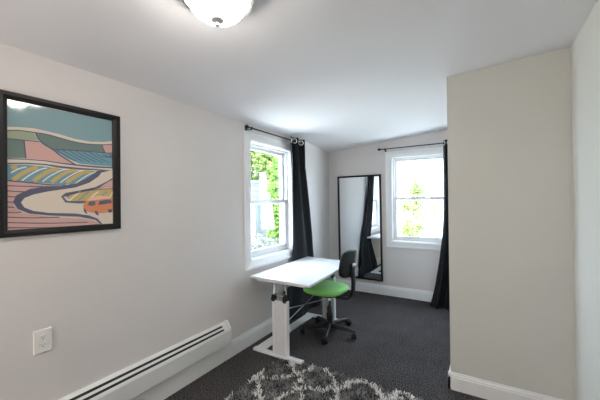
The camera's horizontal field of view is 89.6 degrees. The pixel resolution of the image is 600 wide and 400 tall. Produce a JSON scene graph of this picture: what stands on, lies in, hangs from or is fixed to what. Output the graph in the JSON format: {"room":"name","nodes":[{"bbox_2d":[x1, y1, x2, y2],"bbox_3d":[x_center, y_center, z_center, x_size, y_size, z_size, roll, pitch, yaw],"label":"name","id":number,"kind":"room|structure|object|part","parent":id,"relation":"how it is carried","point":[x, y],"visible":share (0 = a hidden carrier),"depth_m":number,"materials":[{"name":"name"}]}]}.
{"room":"home office","nodes":[
{"label":"home office","id":0,"kind":"room"},
{"bbox_2d":[0,43,329,399],"bbox_3d":[-1.114,0.325,2.444,0.350,2.402,6.535,-1,0,31],"label":"wall","id":1,"kind":"structure","parent":0,"point":[112,300],"depth_m":2.10,"materials":[{"name":"paint"}]},
{"bbox_2d":[33,326,51,355],"bbox_3d":[-1.388,0.762,1.631,0.010,0.127,0.081,-1,0,31],"label":"wall outlet","id":2,"kind":"object","parent":1,"relation":"attached to","point":[42,339],"visible":1,"depth_m":1.63,"materials":[{"name":"white plastic"}]},
{"bbox_2d":[39,334,46,340],"bbox_3d":[-1.386,0.741,1.630,0.004,0.027,0.034,-1,0,31],"label":"receptacle","id":3,"kind":"object","parent":2,"relation":"attached to","point":[42,337],"depth_m":1.63,"materials":[{"name":"white plastic"}]},
{"bbox_2d":[39,342,46,347],"bbox_3d":[-1.385,0.782,1.629,0.004,0.027,0.034,-1,0,31],"label":"receptacle","id":4,"kind":"object","parent":2,"relation":"attached to","point":[41,344],"depth_m":1.63,"materials":[{"name":"grey plastic"}]},
{"bbox_2d":[0,89,120,237],"bbox_3d":[-1.333,-0.179,1.730,0.024,0.734,0.588,-1,0,31],"label":"framed print","id":5,"kind":"object","parent":1,"relation":"attached to","point":[60,163],"visible":1,"depth_m":1.69,"materials":[{"name":"black"}]},
{"bbox_2d":[58,320,231,399],"bbox_3d":[-1.484,1.213,1.401,0.072,0.206,3.225,-1,0,31],"label":"baseboard heater","id":6,"kind":"object","parent":1,"relation":"attached to","point":[133,380],"visible":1,"depth_m":2.14,"materials":[{"name":"white metal"}]},
{"bbox_2d":[131,318,271,399],"bbox_3d":[-0.952,1.398,2.369,0.169,0.150,6.270,-1,0,29],"label":"baseboard","id":7,"kind":"structure","parent":1,"relation":"attached to","point":[173,384],"depth_m":2.56,"materials":[{"name":"white paint"}]},
{"bbox_2d":[243,130,292,270],"bbox_3d":[-0.371,0.006,3.471,0.179,1.409,0.965,-1,0,31],"label":"window","id":8,"kind":"structure","parent":1,"relation":"in","point":[256,258],"depth_m":3.43,"materials":[{"name":"white paint"}]},
{"bbox_3d":[-0.406,-0.270,3.492,0.033,0.628,0.726,-1,0,31],"label":"sash","id":9,"kind":"part","parent":8,"relation":"part of","materials":[{"name":"white plastic"}]},
{"bbox_3d":[-0.369,0.294,3.470,0.033,0.595,0.726,-1,0,31],"label":"sash","id":10,"kind":"part","parent":8,"relation":"part of","materials":[{"name":"white plastic"}]},
{"bbox_2d":[245,125,300,142],"bbox_3d":[-0.275,-0.712,3.417,0.102,0.050,1.092,-1,0,31],"label":"curtain rod","id":11,"kind":"object","parent":1,"relation":"attached to","point":[246,126],"visible":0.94,"depth_m":3.17,"materials":[{"name":"black metal"}]},
{"bbox_2d":[287,136,320,320],"bbox_3d":[0.019,0.346,3.850,0.094,2.226,1.061,-1,0,31],"label":"curtain","id":12,"kind":"object","parent":11,"relation":"hanging from","point":[302,228],"visible":0.77,"depth_m":3.81,"materials":[{"name":"black fabric"}]},
{"bbox_2d":[0,0,597,151],"bbox_3d":[0.041,-0.979,1.785,3.150,0.428,6.700,-1,0,31],"label":"ceiling","id":13,"kind":"structure","parent":0,"point":[330,75],"depth_m":1.78,"materials":[{"name":"paint"}]},
{"bbox_2d":[181,0,253,27],"bbox_3d":[-0.344,-0.808,1.258,0.304,0.178,0.304,-1,0,31],"label":"ceiling lamp","id":14,"kind":"object","parent":13,"relation":"attached to","point":[217,13],"visible":1,"depth_m":1.23,"materials":[{"name":"white glass"}]},
{"bbox_2d":[164,290,486,399],"bbox_3d":[0.068,1.534,1.771,3.150,0.150,6.700,-1,0,31],"label":"floor","id":15,"kind":"structure","parent":0,"point":[401,344],"depth_m":2.89,"materials":[{"name":"grey carpet"}]},
{"bbox_2d":[250,256,345,364],"bbox_3d":[0.088,1.103,3.270,0.702,0.730,1.220,-1,0,31],"label":"desk","id":16,"kind":"object","parent":15,"relation":"on","point":[307,271],"visible":0.88,"depth_m":2.92,"materials":[{"name":"white laminate"}]},
{"bbox_3d":[-0.179,1.188,2.809,0.116,0.500,0.026,-1,0,31],"label":"perforated plate","id":17,"kind":"part","parent":16,"relation":"part of","materials":[{"name":"white metal"}]},
{"bbox_3d":[-0.179,1.185,2.812,0.164,0.505,0.044,-1,0,31],"label":"leg","id":18,"kind":"part","parent":16,"relation":"part of","materials":[{"name":"white metal"}]},
{"bbox_3d":[-0.135,1.456,3.388,0.105,0.016,0.974,-1,0,31],"label":"floor rail","id":19,"kind":"part","parent":16,"relation":"part of","materials":[{"name":"white metal"}]},
{"bbox_3d":[0.353,1.187,3.691,0.116,0.500,0.026,-1,0,31],"label":"perforated plate","id":20,"kind":"part","parent":16,"relation":"part of","materials":[{"name":"white metal"}]},
{"bbox_3d":[0.353,1.185,3.694,0.164,0.505,0.044,-1,0,31],"label":"leg","id":21,"kind":"part","parent":16,"relation":"part of","materials":[{"name":"white metal"}]},
{"bbox_2d":[224,357,421,399],"bbox_3d":[0.041,1.439,1.651,1.610,0.038,1.817,-1,0,31],"label":"shag rug","id":22,"kind":"object","parent":15,"relation":"on","point":[285,379],"visible":1,"depth_m":2.32,"materials":[{"name":"grey fabric"}]},
{"bbox_2d":[300,249,356,344],"bbox_3d":[0.344,0.995,3.339,0.601,0.939,0.622,-1,0,31],"label":"chair","id":23,"kind":"object","parent":15,"relation":"on","point":[329,289],"visible":0.98,"depth_m":3.21,"materials":[{"name":"black plastic"}]},
{"bbox_3d":[0.163,1.379,3.331,0.286,0.052,0.058,-1,0,-4],"label":"leg","id":24,"kind":"part","parent":23,"relation":"part of","materials":[{"name":"black plastic"}]},
{"bbox_3d":[0.266,1.379,3.495,0.058,0.052,0.286,0,0,-22],"label":"leg","id":25,"kind":"part","parent":23,"relation":"part of","materials":[{"name":"black plastic"}]},
{"bbox_3d":[0.297,0.979,3.368,0.450,0.073,0.463,-1,0,31],"label":"seat","id":26,"kind":"part","parent":23,"relation":"part of","materials":[{"name":"green fabric"}]},
{"bbox_3d":[0.288,1.377,3.182,0.058,0.052,0.286,-1,0,14],"label":"leg","id":27,"kind":"part","parent":23,"relation":"part of","materials":[{"name":"black metal"}]},
{"bbox_3d":[0.454,1.376,3.448,0.286,0.052,0.058,0,0,-40],"label":"leg","id":28,"kind":"part","parent":23,"relation":"part of","materials":[{"name":"black plastic"}]},
{"bbox_3d":[0.469,1.375,3.256,0.286,0.053,0.058,-1,0,31],"label":"leg","id":29,"kind":"part","parent":23,"relation":"part of","materials":[{"name":"black"}]},
{"bbox_3d":[0.480,0.869,3.234,0.225,0.394,0.056,-1,0,35],"label":"arm","id":30,"kind":"part","parent":23,"relation":"part of","materials":[{"name":"black plastic"}]},
{"bbox_2d":[329,130,446,291],"bbox_3d":[1.392,0.230,4.702,2.030,2.563,0.160,-1,0,31],"label":"wall","id":31,"kind":"structure","parent":0,"point":[402,267],"depth_m":4.65,"materials":[{"name":"paint"}]},
{"bbox_2d":[337,174,382,281],"bbox_3d":[0.954,0.433,4.854,0.740,1.656,0.028,-1,0,31],"label":"wall mirror","id":32,"kind":"object","parent":31,"relation":"attached to","point":[359,196],"visible":0.83,"depth_m":4.82,"materials":[{"name":"black mirror"}]},
{"bbox_2d":[335,278,432,301],"bbox_3d":[1.367,1.387,4.615,2.010,0.150,0.017,-1,0,31],"label":"baseboard","id":33,"kind":"structure","parent":31,"relation":"attached to","point":[422,295],"depth_m":4.59,"materials":[{"name":"white paint"}]},
{"bbox_2d":[378,143,443,151],"bbox_3d":[1.690,-0.772,4.362,1.130,0.051,0.108,-1,0,31],"label":"curtain rod","id":34,"kind":"object","parent":31,"relation":"attached to","point":[379,149],"visible":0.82,"depth_m":4.39,"materials":[{"name":"black metal"}]},
{"bbox_2d":[430,139,449,310],"bbox_3d":[1.941,0.309,4.064,0.377,2.264,0.249,-1,0,31],"label":"curtain","id":35,"kind":"object","parent":34,"relation":"hanging from","point":[441,296],"visible":0.38,"depth_m":4.10,"materials":[{"name":"black fabric"}]},
{"bbox_2d":[385,147,443,250],"bbox_3d":[1.772,-0.014,4.456,0.973,1.454,0.179,-1,0,31],"label":"window","id":36,"kind":"structure","parent":31,"relation":"in","point":[392,158],"depth_m":4.57,"materials":[{"name":"white paint"}]},
{"bbox_3d":[1.775,0.274,4.455,0.736,0.641,0.033,-1,0,31],"label":"sash","id":37,"kind":"part","parent":36,"relation":"part of","materials":[{"name":"white plastic"}]},
{"bbox_3d":[1.788,-0.313,4.490,0.736,0.627,0.033,-1,0,31],"label":"sash","id":38,"kind":"part","parent":36,"relation":"part of","materials":[{"name":"white plastic"}]},
{"bbox_2d":[447,47,572,399],"bbox_3d":[2.038,0.196,3.102,0.730,2.601,2.232,-1,0,31],"label":"wall","id":39,"kind":"structure","parent":0,"point":[510,280],"depth_m":2.13,"materials":[{"name":"paint"}]},
{"bbox_2d":[448,368,561,399],"bbox_3d":[1.997,1.381,3.024,0.747,0.130,2.089,-1,0,31],"label":"baseboard","id":40,"kind":"structure","parent":39,"relation":"attached to","point":[473,386],"depth_m":2.19,"materials":[{"name":"white paint"}]},
{"bbox_2d":[568,52,576,399],"bbox_3d":[1.765,0.177,1.958,0.014,2.270,0.010,-1,0,31],"label":"trim","id":41,"kind":"structure","parent":39,"relation":"attached to","point":[569,54],"depth_m":1.95,"materials":[{"name":"paint"}]},
{"bbox_2d":[571,0,599,399],"bbox_3d":[1.297,0.188,1.013,0.160,2.609,6.575,-1,0,31],"label":"wall","id":42,"kind":"structure","parent":0,"point":[585,49],"depth_m":1.69,"materials":[{"name":"paint"}]},
{"label":"outside","id":43,"kind":"structure","parent":0,"visible":0},
{"bbox_2d":[269,221,430,236],"bbox_3d":[1.601,2.163,14.219,40.000,0.100,38.000,-1,0,31],"label":"ground","id":44,"kind":"structure","parent":43,"point":[429,234],"depth_m":21.66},
{"bbox_2d":[251,180,268,243],"bbox_3d":[-2.874,0.690,10.698,2.910,2.900,2.450,-1,0,31],"label":"shed","id":45,"kind":"object","parent":44,"relation":"on","point":[259,224],"visible":0.02,"depth_m":10.41,"materials":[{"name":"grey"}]},
{"bbox_3d":[-1.757,1.098,9.762,0.040,1.950,0.900,-1,0,31],"label":"door","id":46,"kind":"part","parent":45,"relation":"part of","materials":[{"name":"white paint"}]},
{"bbox_2d":[251,150,277,187],"bbox_3d":[-3.289,-1.462,16.663,6.693,7.286,4.815,-1,0,8],"label":"tree","id":47,"kind":"object","parent":44,"relation":"on","point":[260,161],"visible":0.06,"depth_m":15.93,"materials":[{"name":"green plant"}]},
{"bbox_2d":[251,233,279,249],"bbox_3d":[-1.047,1.511,8.111,1.020,1.230,1.868,-1,0,44],"label":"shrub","id":48,"kind":"object","parent":44,"relation":"on","point":[266,241],"visible":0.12,"depth_m":8.00,"materials":[{"name":"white plant"}]},
{"bbox_2d":[266,156,279,242],"bbox_3d":[-0.591,0.285,10.205,1.227,3.662,1.381,-1,0,31],"label":"tree","id":49,"kind":"object","parent":44,"relation":"on","point":[274,228],"visible":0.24,"depth_m":9.95,"materials":[{"name":"green plant"}]},
{"bbox_2d":[398,179,437,236],"bbox_3d":[3.600,0.691,9.504,1.359,2.754,1.015,-1,0,31],"label":"tree","id":50,"kind":"object","parent":44,"relation":"on","point":[415,190],"visible":0.88,"depth_m":9.39,"materials":[{"name":"green plant"}]},
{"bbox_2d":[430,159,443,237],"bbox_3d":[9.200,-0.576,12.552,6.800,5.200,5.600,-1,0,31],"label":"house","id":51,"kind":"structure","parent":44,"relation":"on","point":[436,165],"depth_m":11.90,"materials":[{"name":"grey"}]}
]}

